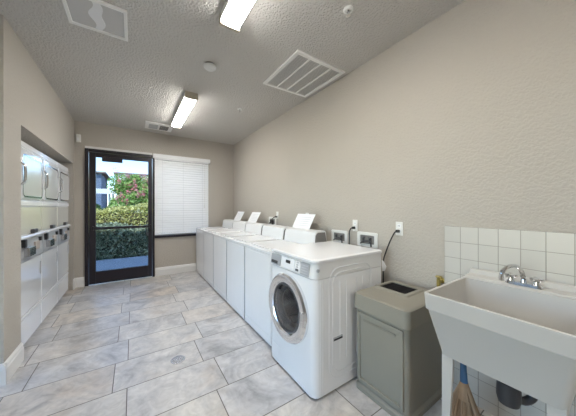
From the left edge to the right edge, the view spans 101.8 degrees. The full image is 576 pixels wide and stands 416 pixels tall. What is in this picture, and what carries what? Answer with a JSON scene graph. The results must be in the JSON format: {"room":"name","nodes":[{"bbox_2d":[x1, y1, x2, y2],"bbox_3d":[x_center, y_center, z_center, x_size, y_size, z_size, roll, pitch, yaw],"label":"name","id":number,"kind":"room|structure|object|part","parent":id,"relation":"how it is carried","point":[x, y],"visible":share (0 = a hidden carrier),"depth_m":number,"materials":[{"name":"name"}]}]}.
{"room":"laundry","nodes":[
{"label":"laundry","id":0,"kind":"room"},
{"bbox_2d":[0,14,73,363],"bbox_3d":[-3.826,-0.055,1.991,2.620,2.670,2.455,0,0,-34],"label":"wall","id":1,"kind":"structure","parent":0,"point":[32,113],"depth_m":1.88,"materials":[{"name":"paint"}]},
{"bbox_2d":[0,362,6,386],"bbox_3d":[-3.135,1.202,0.965,2.638,0.155,0.018,0,0,-34],"label":"baseboard","id":2,"kind":"structure","parent":1,"relation":"attached to","point":[1,371],"depth_m":1.68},
{"bbox_2d":[2,342,23,385],"bbox_3d":[-2.131,1.202,1.820,0.018,0.155,0.334,0,0,-34],"label":"baseboard","id":3,"kind":"structure","parent":1,"relation":"attached to","point":[16,358],"depth_m":1.79,"materials":[{"name":"white wood"}]},
{"bbox_2d":[75,277,84,287],"bbox_3d":[-3.350,1.202,3.768,0.134,0.155,0.018,0,0,-34],"label":"baseboard","id":4,"kind":"structure","parent":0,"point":[80,281],"depth_m":3.77,"materials":[{"name":"white wood"}]},
{"bbox_2d":[74,120,232,277],"bbox_3d":[-2.665,-0.055,4.322,3.690,2.670,0.150,0,0,-34],"label":"wall","id":5,"kind":"structure","parent":0,"point":[170,251],"depth_m":4.44,"materials":[{"name":"paint"}]},
{"bbox_2d":[76,134,80,141],"bbox_3d":[-3.356,-1.110,3.745,0.060,0.120,0.049,0,0,-34],"label":"sensor","id":6,"kind":"object","parent":5,"relation":"attached to","point":[78,136],"visible":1,"depth_m":3.73,"materials":[{"name":"white plastic"}]},
{"bbox_2d":[85,146,151,154],"bbox_3d":[-2.903,-0.985,4.061,0.945,0.036,0.022,0,0,-34],"label":"trim","id":7,"kind":"structure","parent":5,"relation":"attached to","point":[90,147],"depth_m":4.03,"materials":[{"name":"beige wood"}]},
{"bbox_2d":[85,148,154,285],"bbox_3d":[-2.901,0.158,4.091,0.986,2.244,0.175,0,0,-34],"label":"door","id":8,"kind":"structure","parent":5,"relation":"in","point":[119,186],"depth_m":4.05,"materials":[{"name":"glass"}]},
{"bbox_3d":[-2.887,0.113,4.103,0.757,1.915,0.006,0,0,-34],"label":"pane","id":9,"kind":"part","parent":8,"relation":"part of","materials":[{"name":"clear glass"}]},
{"bbox_2d":[155,263,195,275],"bbox_3d":[-1.837,1.202,4.770,1.515,0.155,0.018,0,0,-34],"label":"baseboard","id":10,"kind":"structure","parent":5,"relation":"attached to","point":[167,270],"depth_m":4.53,"materials":[{"name":"white wood"}]},
{"bbox_2d":[155,160,206,237],"bbox_3d":[-2.088,-0.170,4.660,0.995,1.480,0.145,0,0,-34],"label":"window","id":11,"kind":"structure","parent":5,"relation":"in","point":[177,235],"depth_m":4.54,"materials":[{"name":"metal"}]},
{"bbox_3d":[-2.074,0.548,4.639,0.995,0.043,0.095,0,0,-34],"label":"sill","id":12,"kind":"part","parent":11,"relation":"part of","materials":[{"name":"metal"}]},
{"bbox_2d":[153,153,209,234],"bbox_3d":[-2.055,-0.242,4.587,1.030,1.495,0.079,0,0,-34],"label":"window blind","id":13,"kind":"object","parent":11,"relation":"attached to","point":[181,188],"visible":0.94,"depth_m":4.56,"materials":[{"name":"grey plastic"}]},
{"bbox_3d":[-2.060,0.494,4.595,0.970,0.022,0.030,0,0,-34],"label":"rail","id":14,"kind":"part","parent":13,"relation":"part of","materials":[{"name":"white plastic"}]},
{"bbox_3d":[-2.043,-0.210,4.569,0.723,1.410,0.002,0,0,-34],"label":"ladder cord","id":15,"kind":"part","parent":13,"relation":"part of","materials":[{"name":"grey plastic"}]},
{"bbox_3d":[-1.705,-0.455,4.784,0.020,0.920,0.020,0,0,34],"label":"pull cord","id":16,"kind":"part","parent":13,"relation":"part of","materials":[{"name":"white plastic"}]},
{"bbox_2d":[0,0,464,144],"bbox_3d":[-1.194,-1.465,0.408,5.560,0.150,8.300,0,0,-34],"label":"ceiling","id":17,"kind":"structure","parent":0,"point":[99,78],"depth_m":2.10,"materials":[{"name":"white paint"}]},
{"bbox_2d":[62,0,127,41],"bbox_3d":[-1.380,-1.381,1.694,0.360,0.018,0.350,0,0,-34],"label":"ceiling vent","id":18,"kind":"object","parent":17,"relation":"in","point":[99,16],"visible":1,"depth_m":1.70,"materials":[{"name":"grey metal"}]},
{"bbox_2d":[144,121,172,131],"bbox_3d":[-2.204,-1.377,3.998,0.410,0.027,0.360,0,0,-34],"label":"ceiling vent","id":19,"kind":"object","parent":17,"relation":"in","point":[148,124],"visible":0.91,"depth_m":3.95,"materials":[{"name":"silver metal"}]},
{"bbox_2d":[171,91,197,128],"bbox_3d":[-1.502,-1.351,3.335,0.146,0.078,1.240,0,0,-34],"label":"ceiling light","id":20,"kind":"object","parent":17,"relation":"attached to","point":[188,100],"visible":1,"depth_m":3.13,"materials":[{"name":"white plastic"}]},
{"bbox_2d":[172,98,195,126],"bbox_3d":[-1.502,-1.327,3.335,0.134,0.026,1.180,0,0,-34],"label":"diffuser","id":21,"kind":"object","parent":20,"relation":"attached to","point":[186,104],"depth_m":3.22,"materials":[{"name":"white plastic"}]},
{"bbox_2d":[203,62,215,71],"bbox_3d":[-0.760,-1.365,2.279,0.120,0.050,0.120,0,0,-34],"label":"smoke detector","id":22,"kind":"object","parent":17,"relation":"attached to","point":[209,66],"visible":1,"depth_m":2.25,"materials":[{"name":"white plastic"}]},
{"bbox_2d":[219,0,255,32],"bbox_3d":[-0.093,-1.351,1.210,0.146,0.078,1.240,0,0,-34],"label":"ceiling light","id":23,"kind":"object","parent":17,"relation":"attached to","point":[233,13],"visible":1,"depth_m":1.59,"materials":[{"name":"white plastic"}]},
{"bbox_2d":[263,50,344,97],"bbox_3d":[0.153,-1.382,2.494,0.600,0.016,0.660,0,0,-34],"label":"ceiling vent","id":24,"kind":"object","parent":17,"relation":"in","point":[302,74],"visible":1,"depth_m":2.44,"materials":[{"name":"grey metal"}]},
{"bbox_2d":[343,5,353,16],"bbox_3d":[0.424,-1.368,1.642,0.072,0.044,0.072,0,0,-34],"label":"sprinkler head","id":25,"kind":"object","parent":17,"relation":"attached to","point":[348,9],"visible":1,"depth_m":1.64},
{"bbox_2d":[0,271,492,415],"bbox_3d":[-1.194,1.340,0.408,5.560,0.120,8.300,0,0,-34],"label":"floor","id":26,"kind":"structure","parent":0,"point":[108,348],"depth_m":1.91,"materials":[{"name":"tile"}]},
{"bbox_2d":[21,141,43,345],"bbox_3d":[-2.687,0.347,2.028,0.730,1.865,0.604,0,0,-34],"label":"dryer","id":27,"kind":"object","parent":26,"relation":"on","point":[31,161],"visible":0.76,"depth_m":2.19,"materials":[{"name":"white metal"}]},
{"bbox_3d":[-2.251,-0.290,1.991,0.043,0.196,0.018,0,0,-34],"label":"handle","id":28,"kind":"part","parent":27,"relation":"part of","materials":[{"name":"silver metal"}]},
{"bbox_3d":[-2.426,0.715,2.200,0.012,0.460,0.600,0,0,-34],"label":"washer panel","id":29,"kind":"part","parent":27,"relation":"part of","materials":[{"name":"white metal"}]},
{"bbox_3d":[-2.427,1.107,2.199,0.008,0.225,0.600,0,0,-34],"label":"panel","id":30,"kind":"part","parent":27,"relation":"part of","materials":[{"name":"white metal"}]},
{"bbox_3d":[-2.426,0.117,2.200,0.010,0.245,0.600,0,0,-34],"label":"glossy panel","id":31,"kind":"part","parent":27,"relation":"part of","materials":[{"name":"white metal"}]},
{"bbox_3d":[-2.424,0.972,2.202,0.012,0.027,0.600,0,0,-34],"label":"trim rail","id":32,"kind":"part","parent":27,"relation":"part of","materials":[{"name":"white metal"}]},
{"bbox_3d":[-2.426,-0.551,2.200,0.018,0.062,0.600,0,0,-34],"label":"trim","id":33,"kind":"part","parent":27,"relation":"part of","materials":[{"name":"white metal"}]},
{"bbox_3d":[-2.422,-0.292,2.203,0.020,0.425,0.572,0,0,-34],"label":"dryer door","id":34,"kind":"part","parent":27,"relation":"part of","materials":[{"name":"white metal"}]},
{"bbox_3d":[-2.424,-0.040,2.202,0.016,0.050,0.600,0,0,-34],"label":"door rail","id":35,"kind":"part","parent":27,"relation":"part of","materials":[{"name":"white metal"}]},
{"bbox_3d":[-2.421,0.378,2.203,0.026,0.205,0.600,0,0,-34],"label":"control panel","id":36,"kind":"part","parent":27,"relation":"part of","materials":[{"name":"silver metal"}]},
{"bbox_2d":[40,153,59,322],"bbox_3d":[-3.029,0.347,2.545,0.730,1.865,0.604,0,0,-34],"label":"dryer","id":37,"kind":"object","parent":26,"relation":"on","point":[49,257],"visible":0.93,"depth_m":2.67,"materials":[{"name":"white metal"}]},
{"bbox_3d":[-2.594,-0.290,2.508,0.043,0.196,0.018,0,0,-34],"label":"handle","id":38,"kind":"part","parent":37,"relation":"part of","materials":[{"name":"silver metal"}]},
{"bbox_3d":[-2.768,0.715,2.717,0.012,0.460,0.600,0,0,-34],"label":"washer panel","id":39,"kind":"part","parent":37,"relation":"part of","materials":[{"name":"white metal"}]},
{"bbox_3d":[-2.766,0.972,2.719,0.012,0.027,0.600,0,0,-34],"label":"trim rail","id":40,"kind":"part","parent":37,"relation":"part of","materials":[{"name":"white metal"}]},
{"bbox_3d":[-2.770,1.107,2.716,0.008,0.225,0.600,0,0,-34],"label":"panel","id":41,"kind":"part","parent":37,"relation":"part of","materials":[{"name":"white metal"}]},
{"bbox_3d":[-2.769,0.117,2.717,0.010,0.245,0.600,0,0,-34],"label":"glossy panel","id":42,"kind":"part","parent":37,"relation":"part of","materials":[{"name":"white metal"}]},
{"bbox_3d":[-2.769,-0.551,2.717,0.018,0.062,0.600,0,0,-34],"label":"trim","id":43,"kind":"part","parent":37,"relation":"part of","materials":[{"name":"white metal"}]},
{"bbox_3d":[-2.765,-0.292,2.720,0.020,0.425,0.572,0,0,-34],"label":"dryer door","id":44,"kind":"part","parent":37,"relation":"part of","materials":[{"name":"white metal"}]},
{"bbox_3d":[-2.766,-0.040,2.719,0.016,0.050,0.600,0,0,-34],"label":"door rail","id":45,"kind":"part","parent":37,"relation":"part of","materials":[{"name":"white metal"}]},
{"bbox_3d":[-2.764,0.378,2.720,0.026,0.205,0.600,0,0,-34],"label":"control panel","id":46,"kind":"part","parent":37,"relation":"part of","materials":[{"name":"silver metal"}]},
{"bbox_2d":[56,162,69,302],"bbox_3d":[-3.371,0.347,3.061,0.730,1.865,0.604,0,0,-34],"label":"dryer","id":47,"kind":"object","parent":26,"relation":"on","point":[63,175],"visible":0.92,"depth_m":3.19,"materials":[{"name":"white metal"}]},
{"bbox_3d":[-2.936,-0.290,3.025,0.043,0.196,0.018,0,0,-34],"label":"handle","id":48,"kind":"part","parent":47,"relation":"part of","materials":[{"name":"silver metal"}]},
{"bbox_3d":[-3.110,0.715,3.234,0.012,0.460,0.600,0,0,-34],"label":"washer panel","id":49,"kind":"part","parent":47,"relation":"part of","materials":[{"name":"white metal"}]},
{"bbox_3d":[-3.111,-0.551,3.234,0.018,0.062,0.600,0,0,-34],"label":"trim","id":50,"kind":"part","parent":47,"relation":"part of","materials":[{"name":"white metal"}]},
{"bbox_3d":[-3.112,1.107,3.233,0.008,0.225,0.600,0,0,-34],"label":"panel","id":51,"kind":"part","parent":47,"relation":"part of","materials":[{"name":"white metal"}]},
{"bbox_3d":[-3.111,0.117,3.234,0.010,0.245,0.600,0,0,-34],"label":"glossy panel","id":52,"kind":"part","parent":47,"relation":"part of","materials":[{"name":"white metal"}]},
{"bbox_3d":[-3.109,0.972,3.235,0.012,0.027,0.600,0,0,-34],"label":"trim rail","id":53,"kind":"part","parent":47,"relation":"part of","materials":[{"name":"white metal"}]},
{"bbox_3d":[-3.109,-0.040,3.235,0.016,0.050,0.600,0,0,-34],"label":"door rail","id":54,"kind":"part","parent":47,"relation":"part of","materials":[{"name":"white metal"}]},
{"bbox_3d":[-3.107,-0.292,3.236,0.020,0.425,0.572,0,0,-34],"label":"dryer door","id":55,"kind":"part","parent":47,"relation":"part of","materials":[{"name":"white metal"}]},
{"bbox_3d":[-3.106,0.378,3.237,0.026,0.205,0.600,0,0,-34],"label":"control panel","id":56,"kind":"part","parent":47,"relation":"part of","materials":[{"name":"silver metal"}]},
{"bbox_2d":[171,355,184,363],"bbox_3d":[-0.925,1.278,1.966,0.112,0.004,0.112,0,0,-34],"label":"floor drain","id":57,"kind":"object","parent":26,"relation":"on","point":[177,359],"visible":1,"depth_m":1.97,"materials":[{"name":"metal"}]},
{"bbox_2d":[196,219,235,277],"bbox_3d":[-1.363,0.765,4.614,0.726,1.030,0.610,0,0,-34],"label":"washer","id":58,"kind":"object","parent":26,"relation":"on","point":[227,223],"visible":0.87,"depth_m":4.44,"materials":[{"name":"white metal"}]},
{"bbox_3d":[-1.659,1.222,4.412,0.006,0.065,0.571,0,0,-34],"label":"kick panel","id":59,"kind":"part","parent":58,"relation":"part of","materials":[{"name":"white metal"}]},
{"bbox_3d":[-1.659,0.815,4.412,0.006,0.730,0.571,0,0,-34],"label":"panel","id":60,"kind":"part","parent":58,"relation":"part of","materials":[{"name":"white metal"}]},
{"bbox_3d":[-1.447,0.399,4.552,0.405,0.010,0.509,0,0,-34],"label":"lid","id":61,"kind":"part","parent":58,"relation":"part of","materials":[{"name":"white metal"}]},
{"bbox_2d":[204,221,247,286],"bbox_3d":[-1.030,0.765,4.103,0.726,1.030,0.610,0,0,-34],"label":"washer","id":62,"kind":"object","parent":26,"relation":"on","point":[238,226],"visible":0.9,"depth_m":3.94,"materials":[{"name":"white metal"}]},
{"bbox_3d":[-1.326,1.222,3.901,0.006,0.065,0.571,0,0,-34],"label":"kick panel","id":63,"kind":"part","parent":62,"relation":"part of","materials":[{"name":"white metal"}]},
{"bbox_3d":[-1.326,0.815,3.901,0.006,0.730,0.571,0,0,-34],"label":"panel","id":64,"kind":"part","parent":62,"relation":"part of","materials":[{"name":"white metal"}]},
{"bbox_3d":[-1.115,0.399,4.041,0.405,0.010,0.509,0,0,-34],"label":"lid","id":65,"kind":"part","parent":62,"relation":"part of","materials":[{"name":"white metal"}]},
{"bbox_2d":[234,211,243,220],"bbox_3d":[-0.942,0.164,4.498,0.098,0.170,0.320,0,0,-34],"label":"placard","id":66,"kind":"object","parent":62,"relation":"on","point":[239,215],"visible":0.98,"depth_m":4.49,"materials":[{"name":"white paper"}]},
{"bbox_2d":[213,222,265,299],"bbox_3d":[-0.698,0.765,3.592,0.726,1.030,0.610,0,0,-34],"label":"washer","id":67,"kind":"object","parent":26,"relation":"on","point":[219,239],"visible":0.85,"depth_m":3.42,"materials":[{"name":"white metal"}]},
{"bbox_3d":[-0.993,1.222,3.390,0.006,0.065,0.571,0,0,-34],"label":"kick panel","id":68,"kind":"part","parent":67,"relation":"part of","materials":[{"name":"white metal"}]},
{"bbox_3d":[-0.993,0.815,3.390,0.006,0.730,0.571,0,0,-34],"label":"panel","id":69,"kind":"part","parent":67,"relation":"part of","materials":[{"name":"white metal"}]},
{"bbox_3d":[-0.782,0.399,3.530,0.405,0.010,0.509,0,0,-34],"label":"lid","id":70,"kind":"part","parent":67,"relation":"part of","materials":[{"name":"white metal"}]},
{"bbox_2d":[248,212,260,222],"bbox_3d":[-0.572,0.164,3.939,0.098,0.170,0.320,0,0,-34],"label":"placard","id":71,"kind":"object","parent":67,"relation":"on","point":[254,216],"visible":1,"depth_m":3.93,"materials":[{"name":"white paper"}]},
{"bbox_2d":[226,224,288,318],"bbox_3d":[-0.361,0.765,3.083,0.726,1.030,0.610,0,0,-34],"label":"washer","id":72,"kind":"object","parent":26,"relation":"on","point":[234,246],"visible":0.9,"depth_m":2.91,"materials":[{"name":"white metal"}]},
{"bbox_3d":[-0.656,1.222,2.881,0.006,0.065,0.571,0,0,-34],"label":"kick panel","id":73,"kind":"part","parent":72,"relation":"part of","materials":[{"name":"white metal"}]},
{"bbox_3d":[-0.656,0.815,2.881,0.006,0.730,0.571,0,0,-34],"label":"panel","id":74,"kind":"part","parent":72,"relation":"part of","materials":[{"name":"white metal"}]},
{"bbox_3d":[-0.445,0.399,3.021,0.405,0.010,0.509,0,0,-34],"label":"lid","id":75,"kind":"part","parent":72,"relation":"part of","materials":[{"name":"white metal"}]},
{"bbox_2d":[244,227,326,345],"bbox_3d":[-0.024,0.765,2.575,0.726,1.030,0.610,0,0,-34],"label":"washer","id":76,"kind":"object","parent":26,"relation":"on","point":[257,255],"visible":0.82,"depth_m":2.42,"materials":[{"name":"white metal"}]},
{"bbox_3d":[-0.319,1.222,2.373,0.006,0.065,0.571,0,0,-34],"label":"kick panel","id":77,"kind":"part","parent":76,"relation":"part of","materials":[{"name":"white metal"}]},
{"bbox_3d":[-0.319,0.815,2.373,0.006,0.730,0.571,0,0,-34],"label":"panel","id":78,"kind":"part","parent":76,"relation":"part of","materials":[{"name":"white metal"}]},
{"bbox_3d":[-0.108,0.399,2.513,0.405,0.010,0.509,0,0,-34],"label":"lid","id":79,"kind":"part","parent":76,"relation":"part of","materials":[{"name":"white metal"}]},
{"bbox_2d":[292,214,315,228],"bbox_3d":[0.185,0.164,2.815,0.098,0.170,0.340,0,0,-34],"label":"placard","id":80,"kind":"object","parent":76,"relation":"on","point":[303,221],"visible":1,"depth_m":2.80,"materials":[{"name":"white paper"}]},
{"bbox_2d":[269,241,381,399],"bbox_3d":[0.287,0.812,1.959,0.765,0.935,0.609,0,0,-34],"label":"washer","id":81,"kind":"object","parent":26,"relation":"on","point":[313,286],"visible":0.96,"depth_m":1.67,"materials":[{"name":"white metal"}]},
{"bbox_3d":[-0.096,0.426,1.943,0.029,0.083,0.145,0,0,-34],"label":"detergent drawer","id":82,"kind":"part","parent":81,"relation":"part of","materials":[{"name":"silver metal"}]},
{"bbox_3d":[0.000,0.426,1.799,0.027,0.083,0.180,0,0,-34],"label":"display plate","id":83,"kind":"part","parent":81,"relation":"part of","materials":[{"name":"white plastic"}]},
{"bbox_3d":[-0.016,0.755,1.771,0.040,0.506,0.506,0,0,-34],"label":"door","id":84,"kind":"part","parent":81,"relation":"part of","materials":[{"name":"silver metal"}]},
{"bbox_3d":[0.072,0.426,1.691,0.027,0.083,0.060,0,0,-34],"label":"button plate","id":85,"kind":"part","parent":81,"relation":"part of","materials":[{"name":"white plastic"}]},
{"bbox_3d":[0.121,0.426,1.618,0.026,0.083,0.095,0,0,-34],"label":"instruction plate","id":86,"kind":"part","parent":81,"relation":"part of","materials":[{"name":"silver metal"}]},
{"bbox_2d":[354,280,441,415],"bbox_3d":[0.787,0.934,1.652,0.507,0.692,0.415,0,0,-34],"label":"trash bin","id":87,"kind":"object","parent":26,"relation":"on","point":[399,351],"visible":0.89,"depth_m":1.49,"materials":[{"name":"plastic"}]},
{"bbox_3d":[0.787,0.650,1.652,0.507,0.125,0.415,0,0,-34],"label":"lid","id":88,"kind":"part","parent":87,"relation":"part of","materials":[{"name":"plastic"}]},
{"bbox_2d":[452,363,480,415],"bbox_3d":[0.946,1.026,1.252,0.127,0.501,0.240,0,0,-34],"label":"broom","id":89,"kind":"object","parent":26,"relation":"on","point":[463,402],"visible":0.95,"depth_m":1.24,"materials":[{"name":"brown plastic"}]},
{"bbox_3d":[0.944,0.861,1.256,0.036,0.172,0.036,0,0,-34],"label":"handle","id":90,"kind":"part","parent":89,"relation":"part of","materials":[{"name":"blue plastic"}]},
{"bbox_2d":[424,264,575,415],"bbox_3d":[1.084,0.793,1.145,0.614,0.974,0.513,0,0,-34],"label":"utility sink","id":91,"kind":"object","parent":26,"relation":"on","point":[519,332],"visible":1,"depth_m":1.09,"materials":[{"name":"plastic"}]},
{"bbox_3d":[0.832,1.008,1.196,0.075,0.545,0.050,0,0,-34],"label":"leg","id":92,"kind":"part","parent":91,"relation":"part of","materials":[{"name":"plastic"}]},
{"bbox_2d":[499,264,544,288],"bbox_3d":[1.235,0.362,1.238,0.149,0.113,0.152,0,0,-34],"label":"faucet","id":93,"kind":"object","parent":91,"relation":"on","point":[508,281],"depth_m":1.26,"materials":[{"name":"silver metal"}]},
{"bbox_3d":[1.033,1.008,0.894,0.075,0.545,0.050,0,0,-34],"label":"leg","id":94,"kind":"part","parent":91,"relation":"part of","materials":[{"name":"plastic"}]},
{"bbox_2d":[233,0,575,289],"bbox_3d":[1.102,-0.055,1.840,0.150,2.670,8.150,0,0,-34],"label":"wall","id":95,"kind":"structure","parent":0,"point":[468,119],"depth_m":1.71,"materials":[{"name":"paint"}]},
{"bbox_2d":[269,217,275,224],"bbox_3d":[-0.262,0.220,3.725,0.041,0.140,0.230,0,0,-34],"label":"box","id":96,"kind":"object","parent":95,"relation":"attached to","point":[270,218],"visible":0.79,"depth_m":3.71,"materials":[{"name":"white plastic"}]},
{"bbox_2d":[331,229,347,243],"bbox_3d":[0.539,0.315,2.516,0.041,0.140,0.230,0,0,-34],"label":"box","id":97,"kind":"object","parent":95,"relation":"attached to","point":[340,236],"visible":0.95,"depth_m":2.51,"materials":[{"name":"white plastic"}]},
{"bbox_2d":[353,220,357,230],"bbox_3d":[0.672,0.180,2.346,0.008,0.114,0.062,0,0,-34],"label":"wall outlet","id":98,"kind":"object","parent":95,"relation":"attached to","point":[355,222],"visible":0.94,"depth_m":2.34,"materials":[{"name":"white plastic"}]},
{"bbox_2d":[357,231,377,247],"bbox_3d":[0.738,0.305,2.216,0.041,0.140,0.230,0,0,-34],"label":"box","id":99,"kind":"object","parent":95,"relation":"attached to","point":[367,239],"visible":1,"depth_m":2.21,"materials":[{"name":"white plastic"}]},
{"bbox_2d":[382,230,399,282],"bbox_3d":[0.872,0.566,1.993,0.046,0.762,0.148,0,0,-34],"label":"power cord","id":100,"kind":"object","parent":95,"relation":"attached to","point":[384,266],"visible":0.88,"depth_m":2.03,"materials":[{"name":"black rubber"}]},
{"bbox_2d":[396,222,402,235],"bbox_3d":[0.930,0.177,1.957,0.008,0.114,0.062,0,0,-34],"label":"wall outlet","id":101,"kind":"object","parent":95,"relation":"attached to","point":[399,225],"visible":0.92,"depth_m":1.95,"materials":[{"name":"white plastic"}]},
{"bbox_2d":[435,275,443,286],"bbox_3d":[1.081,0.523,1.670,0.071,0.073,0.044,0,0,-34],"label":"tap","id":102,"kind":"object","parent":95,"relation":"attached to","point":[439,279],"visible":0.98,"depth_m":1.66,"materials":[{"name":"gold metal"}]},
{"bbox_2d":[444,226,575,415],"bbox_3d":[1.389,0.705,1.259,0.012,1.150,0.985,0,0,-34],"label":"backsplash","id":103,"kind":"structure","parent":95,"relation":"attached to","point":[548,256],"depth_m":1.40,"materials":[{"name":"tile"}]}
]}

